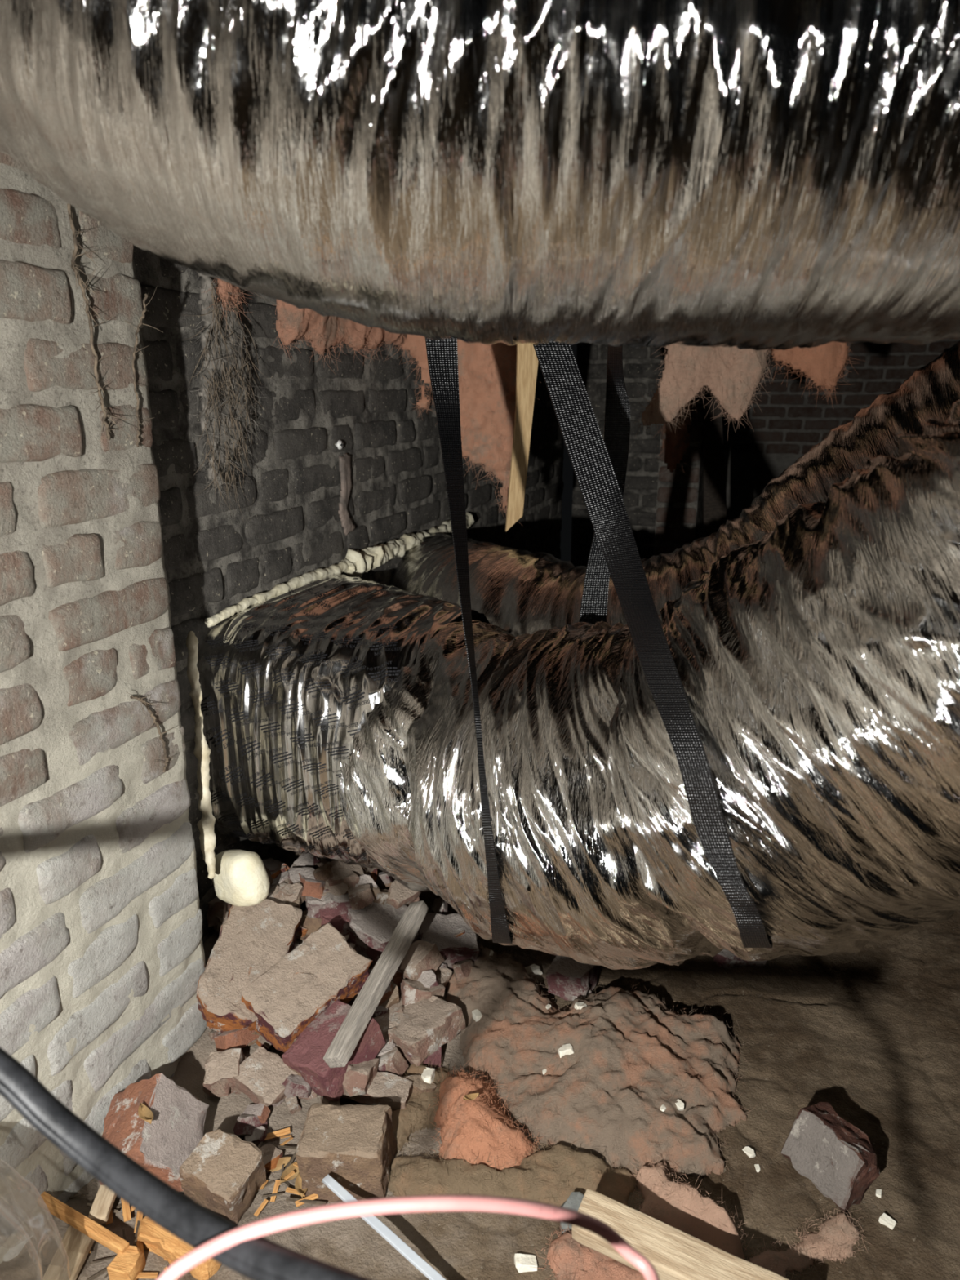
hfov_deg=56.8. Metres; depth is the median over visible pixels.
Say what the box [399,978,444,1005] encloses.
fragment
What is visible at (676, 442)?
insulation
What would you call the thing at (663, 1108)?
crumb
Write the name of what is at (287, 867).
fragment
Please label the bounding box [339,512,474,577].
bead
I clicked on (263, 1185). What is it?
chip
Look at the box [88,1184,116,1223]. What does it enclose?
wood lath
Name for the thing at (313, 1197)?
chip
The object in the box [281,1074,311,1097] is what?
fragment
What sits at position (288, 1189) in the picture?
chip
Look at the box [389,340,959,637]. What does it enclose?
duct
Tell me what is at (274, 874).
fragment
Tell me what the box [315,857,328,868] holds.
fragment
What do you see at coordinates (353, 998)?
fragment
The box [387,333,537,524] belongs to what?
insulation
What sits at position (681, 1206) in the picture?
scrap
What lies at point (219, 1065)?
brick
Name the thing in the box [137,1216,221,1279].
chunk
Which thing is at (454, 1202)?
cable
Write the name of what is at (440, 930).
brick
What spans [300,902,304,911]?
fragment
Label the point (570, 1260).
scrap
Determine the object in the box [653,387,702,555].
wall pier
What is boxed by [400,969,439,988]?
fragment
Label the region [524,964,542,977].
crumb
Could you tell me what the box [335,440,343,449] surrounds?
screw
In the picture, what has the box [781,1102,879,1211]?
brick
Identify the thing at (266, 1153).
fragment
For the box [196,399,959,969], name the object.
duct
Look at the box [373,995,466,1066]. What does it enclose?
brick
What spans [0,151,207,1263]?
wall
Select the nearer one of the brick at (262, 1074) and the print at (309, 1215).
the print at (309, 1215)
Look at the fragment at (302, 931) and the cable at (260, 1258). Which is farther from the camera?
the fragment at (302, 931)
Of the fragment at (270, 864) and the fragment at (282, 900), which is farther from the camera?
the fragment at (270, 864)
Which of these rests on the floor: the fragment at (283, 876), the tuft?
the tuft
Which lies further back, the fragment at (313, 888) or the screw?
the screw
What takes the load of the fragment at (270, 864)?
on the fragment
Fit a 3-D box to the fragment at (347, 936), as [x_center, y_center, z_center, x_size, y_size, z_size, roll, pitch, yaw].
[-0.247,0.517,1.580,0.057,0.053,0.072,12,20,35]
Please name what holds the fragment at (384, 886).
on the fragment
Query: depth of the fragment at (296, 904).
1.54 m
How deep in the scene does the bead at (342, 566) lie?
1.67 m
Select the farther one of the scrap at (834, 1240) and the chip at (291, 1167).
the chip at (291, 1167)
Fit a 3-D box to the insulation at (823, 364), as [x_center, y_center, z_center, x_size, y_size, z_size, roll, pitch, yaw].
[0.743,-0.774,1.947,0.287,0.519,0.105,-2,16,-7]
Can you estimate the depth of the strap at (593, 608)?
1.50 m
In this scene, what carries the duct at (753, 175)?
hanging from the ceiling
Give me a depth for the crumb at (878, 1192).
1.16 m
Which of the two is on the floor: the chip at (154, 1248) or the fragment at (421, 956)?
the chip at (154, 1248)
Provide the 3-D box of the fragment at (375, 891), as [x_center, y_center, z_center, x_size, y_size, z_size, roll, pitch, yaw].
[-0.206,0.461,1.615,0.063,0.043,0.043,6,17,20]
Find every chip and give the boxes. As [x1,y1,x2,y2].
[68,1194,85,1199]
[86,1202,118,1213]
[86,1267,107,1279]
[89,1256,114,1264]
[106,1209,112,1225]
[111,1204,121,1209]
[120,1198,131,1222]
[122,1206,134,1215]
[122,1229,125,1239]
[133,1210,142,1233]
[133,1220,140,1244]
[136,1240,145,1257]
[136,1272,158,1278]
[144,1243,157,1251]
[166,1259,173,1265]
[253,1199,268,1216]
[257,1179,274,1191]
[259,1179,268,1189]
[262,1192,283,1197]
[264,1127,290,1140]
[270,1179,279,1201]
[274,1145,297,1149]
[276,1170,294,1186]
[279,1151,296,1178]
[280,1134,291,1138]
[280,1137,293,1146]
[280,1164,284,1184]
[284,1181,293,1188]
[285,1186,305,1196]
[285,1196,326,1204]
[294,1193,318,1207]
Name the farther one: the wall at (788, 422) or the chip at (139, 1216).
the wall at (788, 422)
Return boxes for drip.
[337,453,355,534]
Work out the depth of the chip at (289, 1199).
1.15 m
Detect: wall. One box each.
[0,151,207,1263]
[133,244,564,945]
[701,338,959,537]
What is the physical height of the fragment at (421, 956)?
0.068 m
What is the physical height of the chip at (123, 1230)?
0.006 m
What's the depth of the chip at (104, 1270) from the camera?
1.05 m
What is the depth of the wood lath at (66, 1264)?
1.07 m
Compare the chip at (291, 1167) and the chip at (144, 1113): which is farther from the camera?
the chip at (291, 1167)
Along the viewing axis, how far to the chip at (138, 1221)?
1.11 m
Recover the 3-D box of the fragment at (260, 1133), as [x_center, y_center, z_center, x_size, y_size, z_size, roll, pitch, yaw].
[-0.316,0.701,1.254,0.032,0.025,0.021,-4,17,-13]
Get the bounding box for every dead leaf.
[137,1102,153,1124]
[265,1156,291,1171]
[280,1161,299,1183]
[294,1172,307,1198]
[462,1093,479,1100]
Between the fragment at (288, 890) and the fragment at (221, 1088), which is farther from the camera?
the fragment at (288, 890)
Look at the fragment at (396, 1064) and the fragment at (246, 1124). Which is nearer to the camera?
the fragment at (246, 1124)
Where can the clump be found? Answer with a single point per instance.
(225, 393)
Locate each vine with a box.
[65,203,132,440]
[124,285,162,447]
[126,692,173,772]
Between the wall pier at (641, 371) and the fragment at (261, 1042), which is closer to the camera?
the fragment at (261, 1042)
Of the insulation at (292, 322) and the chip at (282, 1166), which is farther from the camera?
the insulation at (292, 322)
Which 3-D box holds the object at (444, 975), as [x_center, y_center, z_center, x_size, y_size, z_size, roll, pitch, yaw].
[-0.085,0.593,1.551,0.068,0.057,0.056,8,18,25]
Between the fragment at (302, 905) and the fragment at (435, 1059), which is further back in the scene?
the fragment at (302, 905)
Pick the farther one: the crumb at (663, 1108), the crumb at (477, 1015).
the crumb at (477, 1015)
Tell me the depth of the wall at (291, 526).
1.69 m
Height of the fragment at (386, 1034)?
0.035 m
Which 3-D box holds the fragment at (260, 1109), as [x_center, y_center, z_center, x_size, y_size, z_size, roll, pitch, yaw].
[-0.324,0.686,1.280,0.042,0.034,0.028,3,16,12]
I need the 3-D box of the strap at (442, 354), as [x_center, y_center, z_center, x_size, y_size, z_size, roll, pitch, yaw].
[-0.008,-0.183,1.317,0.118,1.324,0.630,-4,17,-13]
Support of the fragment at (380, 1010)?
on the fragment
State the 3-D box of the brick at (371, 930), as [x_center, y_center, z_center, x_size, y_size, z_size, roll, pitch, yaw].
[-0.183,0.510,1.581,0.123,0.083,0.112,11,19,34]
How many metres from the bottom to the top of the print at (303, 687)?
0.462 m
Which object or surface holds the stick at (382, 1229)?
on the floor
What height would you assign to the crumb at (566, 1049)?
0.014 m
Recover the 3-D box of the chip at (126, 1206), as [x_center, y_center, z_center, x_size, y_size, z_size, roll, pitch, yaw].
[-0.457,0.733,1.145,0.009,0.005,0.038,-8,18,-26]
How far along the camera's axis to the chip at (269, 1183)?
1.19 m
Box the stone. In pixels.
[560,1191,583,1233]
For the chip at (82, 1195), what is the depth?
1.16 m
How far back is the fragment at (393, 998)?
1.46 m
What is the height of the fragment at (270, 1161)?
0.025 m
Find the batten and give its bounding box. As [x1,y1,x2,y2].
[323,900,428,1067]
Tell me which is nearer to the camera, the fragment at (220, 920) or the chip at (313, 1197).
the chip at (313, 1197)
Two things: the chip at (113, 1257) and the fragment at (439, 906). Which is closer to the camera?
the chip at (113, 1257)
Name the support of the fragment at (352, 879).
on the brick at (330, 903)
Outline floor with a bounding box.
[0,850,959,1279]
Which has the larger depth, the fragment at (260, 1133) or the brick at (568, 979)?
the brick at (568, 979)
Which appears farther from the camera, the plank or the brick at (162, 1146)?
the brick at (162, 1146)
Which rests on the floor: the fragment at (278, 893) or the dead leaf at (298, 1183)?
the dead leaf at (298, 1183)
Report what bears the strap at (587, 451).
attached to the duct at (816, 660)
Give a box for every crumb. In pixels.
[421,1066,435,1084]
[471,1008,482,1022]
[514,1253,537,1272]
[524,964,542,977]
[557,1043,573,1057]
[573,1002,586,1009]
[659,1104,666,1111]
[675,1098,684,1111]
[742,1146,755,1157]
[754,1164,759,1172]
[875,1189,881,1198]
[878,1213,896,1229]
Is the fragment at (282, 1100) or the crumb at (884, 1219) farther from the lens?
the fragment at (282, 1100)
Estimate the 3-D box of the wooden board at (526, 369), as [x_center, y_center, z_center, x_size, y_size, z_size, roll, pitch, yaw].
[0.091,-0.626,1.894,0.070,0.791,0.010,-4,17,-13]
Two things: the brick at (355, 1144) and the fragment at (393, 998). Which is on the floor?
the brick at (355, 1144)
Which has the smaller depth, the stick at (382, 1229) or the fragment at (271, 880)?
the stick at (382, 1229)
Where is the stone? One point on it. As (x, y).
(574, 1201)
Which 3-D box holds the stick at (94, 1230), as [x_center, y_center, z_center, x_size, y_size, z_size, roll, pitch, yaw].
[-0.502,0.717,1.099,0.168,0.028,0.013,7,18,23]
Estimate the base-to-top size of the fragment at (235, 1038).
0.051 m
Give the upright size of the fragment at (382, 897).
0.054 m
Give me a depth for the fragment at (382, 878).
1.67 m
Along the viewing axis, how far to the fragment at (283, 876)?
1.59 m
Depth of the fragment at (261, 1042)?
1.38 m
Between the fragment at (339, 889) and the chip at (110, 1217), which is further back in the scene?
the fragment at (339, 889)
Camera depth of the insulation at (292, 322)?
1.70 m
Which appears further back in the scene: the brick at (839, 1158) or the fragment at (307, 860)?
the fragment at (307, 860)
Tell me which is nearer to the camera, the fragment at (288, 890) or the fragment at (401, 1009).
the fragment at (401, 1009)
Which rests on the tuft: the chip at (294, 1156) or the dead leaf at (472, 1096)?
the dead leaf at (472, 1096)
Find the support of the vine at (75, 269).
attached to the wall at (102, 956)
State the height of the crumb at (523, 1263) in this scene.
0.017 m
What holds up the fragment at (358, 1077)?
on the brick at (393, 1091)
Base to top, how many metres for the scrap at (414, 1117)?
0.063 m
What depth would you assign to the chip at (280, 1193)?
1.17 m
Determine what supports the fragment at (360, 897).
on the brick at (371, 930)
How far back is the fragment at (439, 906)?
1.69 m
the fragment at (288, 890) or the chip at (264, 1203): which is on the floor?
the chip at (264, 1203)
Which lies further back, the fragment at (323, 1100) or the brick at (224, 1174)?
the fragment at (323, 1100)
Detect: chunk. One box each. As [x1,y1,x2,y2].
[106,1244,146,1279]
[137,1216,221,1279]
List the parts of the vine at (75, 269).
stem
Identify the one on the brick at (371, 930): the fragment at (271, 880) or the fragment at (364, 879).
the fragment at (364, 879)
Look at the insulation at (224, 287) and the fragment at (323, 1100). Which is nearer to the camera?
the fragment at (323, 1100)
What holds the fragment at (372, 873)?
on the fragment
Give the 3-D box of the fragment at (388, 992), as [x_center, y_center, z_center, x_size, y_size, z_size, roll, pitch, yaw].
[-0.170,0.584,1.484,0.046,0.040,0.068,-10,19,-32]
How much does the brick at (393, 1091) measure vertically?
0.031 m
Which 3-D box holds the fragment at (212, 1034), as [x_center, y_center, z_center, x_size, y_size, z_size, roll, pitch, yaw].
[-0.416,0.622,1.397,0.020,0.017,0.014,-13,21,-38]
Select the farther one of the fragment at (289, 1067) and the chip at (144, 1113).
the fragment at (289, 1067)
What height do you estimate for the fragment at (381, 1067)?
0.048 m
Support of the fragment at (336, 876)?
on the fragment
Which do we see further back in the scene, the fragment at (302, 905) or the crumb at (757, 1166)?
the fragment at (302, 905)
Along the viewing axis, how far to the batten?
1.36 m
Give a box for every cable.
[0,1047,372,1279]
[156,1194,659,1279]
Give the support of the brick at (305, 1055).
on the fragment at (289, 1067)
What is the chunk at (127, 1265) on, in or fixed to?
on the floor
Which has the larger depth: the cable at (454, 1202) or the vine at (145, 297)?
the vine at (145, 297)
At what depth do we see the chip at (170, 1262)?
1.08 m
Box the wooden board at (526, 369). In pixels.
[505,343,538,531]
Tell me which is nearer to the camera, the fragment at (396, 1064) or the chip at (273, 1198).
the chip at (273, 1198)
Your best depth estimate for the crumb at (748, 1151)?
1.22 m
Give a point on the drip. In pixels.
(344, 468)
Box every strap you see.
[425,337,512,943]
[533,341,772,947]
[578,345,630,624]
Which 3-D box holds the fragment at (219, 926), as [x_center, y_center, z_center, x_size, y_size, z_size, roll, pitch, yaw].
[-0.433,0.506,1.574,0.068,0.056,0.040,4,17,15]
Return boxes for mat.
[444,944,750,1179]
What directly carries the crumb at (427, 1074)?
on the scrap at (414, 1117)
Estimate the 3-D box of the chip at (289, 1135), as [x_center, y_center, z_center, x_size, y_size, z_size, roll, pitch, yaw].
[-0.276,0.705,1.259,0.016,0.002,0.004,-5,17,-16]
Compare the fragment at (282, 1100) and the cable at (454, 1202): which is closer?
the cable at (454, 1202)
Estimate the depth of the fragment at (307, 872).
1.60 m
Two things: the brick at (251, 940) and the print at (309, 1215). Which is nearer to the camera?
the print at (309, 1215)
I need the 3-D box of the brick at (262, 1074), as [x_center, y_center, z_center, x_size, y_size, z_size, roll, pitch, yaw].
[-0.318,0.650,1.315,0.085,0.051,0.070,11,19,32]
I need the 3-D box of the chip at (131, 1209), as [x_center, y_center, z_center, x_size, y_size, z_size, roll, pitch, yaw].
[-0.449,0.735,1.150,0.007,0.009,0.029,15,22,42]
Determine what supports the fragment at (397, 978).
on the floor
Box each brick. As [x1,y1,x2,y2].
[98,1073,208,1191]
[179,1128,266,1224]
[195,898,302,1032]
[202,1048,246,1093]
[233,1046,297,1106]
[241,923,373,1052]
[281,999,386,1101]
[296,1102,396,1202]
[304,892,351,918]
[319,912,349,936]
[340,1071,412,1111]
[346,902,408,964]
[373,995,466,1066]
[418,912,479,972]
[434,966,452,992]
[546,955,597,1000]
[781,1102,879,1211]
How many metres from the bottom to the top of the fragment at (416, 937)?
0.026 m
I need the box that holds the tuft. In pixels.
[426,1063,540,1170]
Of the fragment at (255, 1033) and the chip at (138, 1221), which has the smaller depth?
the chip at (138, 1221)
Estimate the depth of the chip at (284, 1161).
1.22 m
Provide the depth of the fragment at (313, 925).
1.56 m
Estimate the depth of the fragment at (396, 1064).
1.34 m
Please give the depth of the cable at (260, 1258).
0.50 m
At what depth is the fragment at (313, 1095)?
1.31 m
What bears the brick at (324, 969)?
on the floor
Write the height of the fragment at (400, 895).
0.060 m
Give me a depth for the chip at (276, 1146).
1.23 m
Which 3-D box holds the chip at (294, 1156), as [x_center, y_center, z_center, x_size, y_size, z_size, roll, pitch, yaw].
[-0.261,0.716,1.211,0.004,0.002,0.047,6,16,16]
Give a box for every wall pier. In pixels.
[570,342,664,567]
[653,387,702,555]
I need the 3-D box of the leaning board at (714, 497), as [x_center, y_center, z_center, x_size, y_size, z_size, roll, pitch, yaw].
[0.834,-0.472,3.264,0.145,1.660,0.020,0,16,0]
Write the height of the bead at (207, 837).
0.384 m
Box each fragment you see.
[202,1076,230,1097]
[206,897,231,927]
[208,1030,222,1040]
[213,911,228,929]
[213,1029,258,1051]
[216,915,227,933]
[233,1114,267,1136]
[240,1102,270,1123]
[244,1125,267,1145]
[248,1031,261,1045]
[256,1035,271,1050]
[259,1144,282,1172]
[262,857,283,871]
[262,1150,272,1175]
[264,865,273,885]
[266,878,293,898]
[267,884,287,904]
[267,1098,284,1106]
[269,871,289,888]
[270,863,287,879]
[272,862,289,871]
[278,882,295,896]
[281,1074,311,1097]
[284,894,300,908]
[284,1096,301,1114]
[285,882,303,904]
[288,866,315,901]
[288,1037,302,1076]
[289,853,320,869]
[295,934,307,939]
[296,925,307,939]
[296,1089,317,1099]
[298,873,324,898]
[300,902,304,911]
[300,910,321,935]
[312,861,332,881]
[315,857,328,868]
[320,1096,340,1105]
[322,880,349,895]
[327,859,364,886]
[342,871,359,888]
[342,1057,379,1097]
[343,934,349,943]
[346,884,374,910]
[347,995,357,1005]
[348,942,356,951]
[355,874,377,910]
[365,868,377,882]
[370,886,382,902]
[371,961,403,986]
[372,1005,387,1017]
[374,1047,408,1076]
[375,871,392,887]
[375,1040,394,1057]
[376,888,391,905]
[377,982,392,1006]
[377,1043,395,1071]
[379,881,393,889]
[379,981,399,1009]
[381,1026,396,1044]
[386,880,422,909]
[394,1005,404,1013]
[399,940,444,980]
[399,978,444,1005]
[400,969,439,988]
[402,1075,436,1094]
[405,1044,441,1068]
[407,1052,413,1063]
[411,930,419,943]
[431,897,448,915]
[440,962,446,968]
[451,960,473,980]
[453,929,465,937]
[713,949,767,968]
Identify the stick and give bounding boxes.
[37,1191,129,1253]
[322,1174,445,1279]
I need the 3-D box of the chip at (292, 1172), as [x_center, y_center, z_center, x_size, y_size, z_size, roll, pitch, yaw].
[-0.260,0.722,1.189,0.026,0.009,0.006,-11,20,-34]
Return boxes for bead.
[186,631,216,879]
[204,561,348,626]
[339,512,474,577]
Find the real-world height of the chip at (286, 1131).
0.008 m
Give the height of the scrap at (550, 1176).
0.069 m
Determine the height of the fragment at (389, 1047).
0.046 m
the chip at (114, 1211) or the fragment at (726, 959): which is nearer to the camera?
the chip at (114, 1211)
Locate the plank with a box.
[571,1188,789,1279]
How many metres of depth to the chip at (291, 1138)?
1.25 m
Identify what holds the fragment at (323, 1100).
on the floor
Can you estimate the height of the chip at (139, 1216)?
0.005 m
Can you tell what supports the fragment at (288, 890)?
on the fragment
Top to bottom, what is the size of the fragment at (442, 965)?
0.012 m
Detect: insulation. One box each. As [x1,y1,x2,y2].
[204,277,253,329]
[271,299,413,371]
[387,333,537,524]
[635,343,777,439]
[655,346,698,477]
[767,341,866,408]
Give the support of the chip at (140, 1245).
on the floor
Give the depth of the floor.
1.28 m
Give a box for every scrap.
[385,1133,639,1221]
[391,1057,455,1156]
[532,1225,645,1279]
[628,1151,758,1262]
[743,1208,871,1278]
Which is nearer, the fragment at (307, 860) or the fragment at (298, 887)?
the fragment at (298, 887)
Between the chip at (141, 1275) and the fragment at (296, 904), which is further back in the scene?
the fragment at (296, 904)
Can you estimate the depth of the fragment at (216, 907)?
1.57 m
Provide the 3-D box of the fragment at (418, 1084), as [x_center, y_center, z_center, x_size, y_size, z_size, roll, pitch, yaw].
[-0.094,0.675,1.333,0.053,0.043,0.032,8,18,27]
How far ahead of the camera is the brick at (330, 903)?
1.56 m
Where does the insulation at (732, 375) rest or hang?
hanging from the ceiling
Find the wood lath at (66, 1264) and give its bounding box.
[41,1225,94,1279]
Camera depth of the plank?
1.00 m
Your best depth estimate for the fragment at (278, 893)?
1.56 m
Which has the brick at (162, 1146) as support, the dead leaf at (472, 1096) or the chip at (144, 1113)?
the chip at (144, 1113)
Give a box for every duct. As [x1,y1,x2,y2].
[0,0,959,351]
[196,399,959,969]
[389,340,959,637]
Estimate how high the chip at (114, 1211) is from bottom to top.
0.011 m
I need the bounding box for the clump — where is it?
[184,272,278,519]
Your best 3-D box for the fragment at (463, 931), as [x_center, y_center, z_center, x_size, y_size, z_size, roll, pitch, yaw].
[-0.050,0.549,1.631,0.063,0.057,0.079,0,16,2]
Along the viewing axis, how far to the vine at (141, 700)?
1.23 m
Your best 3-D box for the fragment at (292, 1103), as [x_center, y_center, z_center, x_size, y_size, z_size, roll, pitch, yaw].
[-0.277,0.683,1.307,0.019,0.023,0.029,-11,20,-34]
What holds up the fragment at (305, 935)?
on the fragment at (302, 931)
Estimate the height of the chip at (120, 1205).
0.006 m
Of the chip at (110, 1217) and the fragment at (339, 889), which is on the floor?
the chip at (110, 1217)
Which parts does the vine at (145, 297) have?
stem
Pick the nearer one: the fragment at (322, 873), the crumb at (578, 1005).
the crumb at (578, 1005)
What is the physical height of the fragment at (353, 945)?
0.018 m
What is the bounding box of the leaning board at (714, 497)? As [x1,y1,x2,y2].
[702,385,726,537]
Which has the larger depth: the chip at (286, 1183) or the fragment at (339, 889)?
the fragment at (339, 889)
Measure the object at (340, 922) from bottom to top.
0.061 m
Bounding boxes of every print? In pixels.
[200,573,458,869]
[202,1207,556,1254]

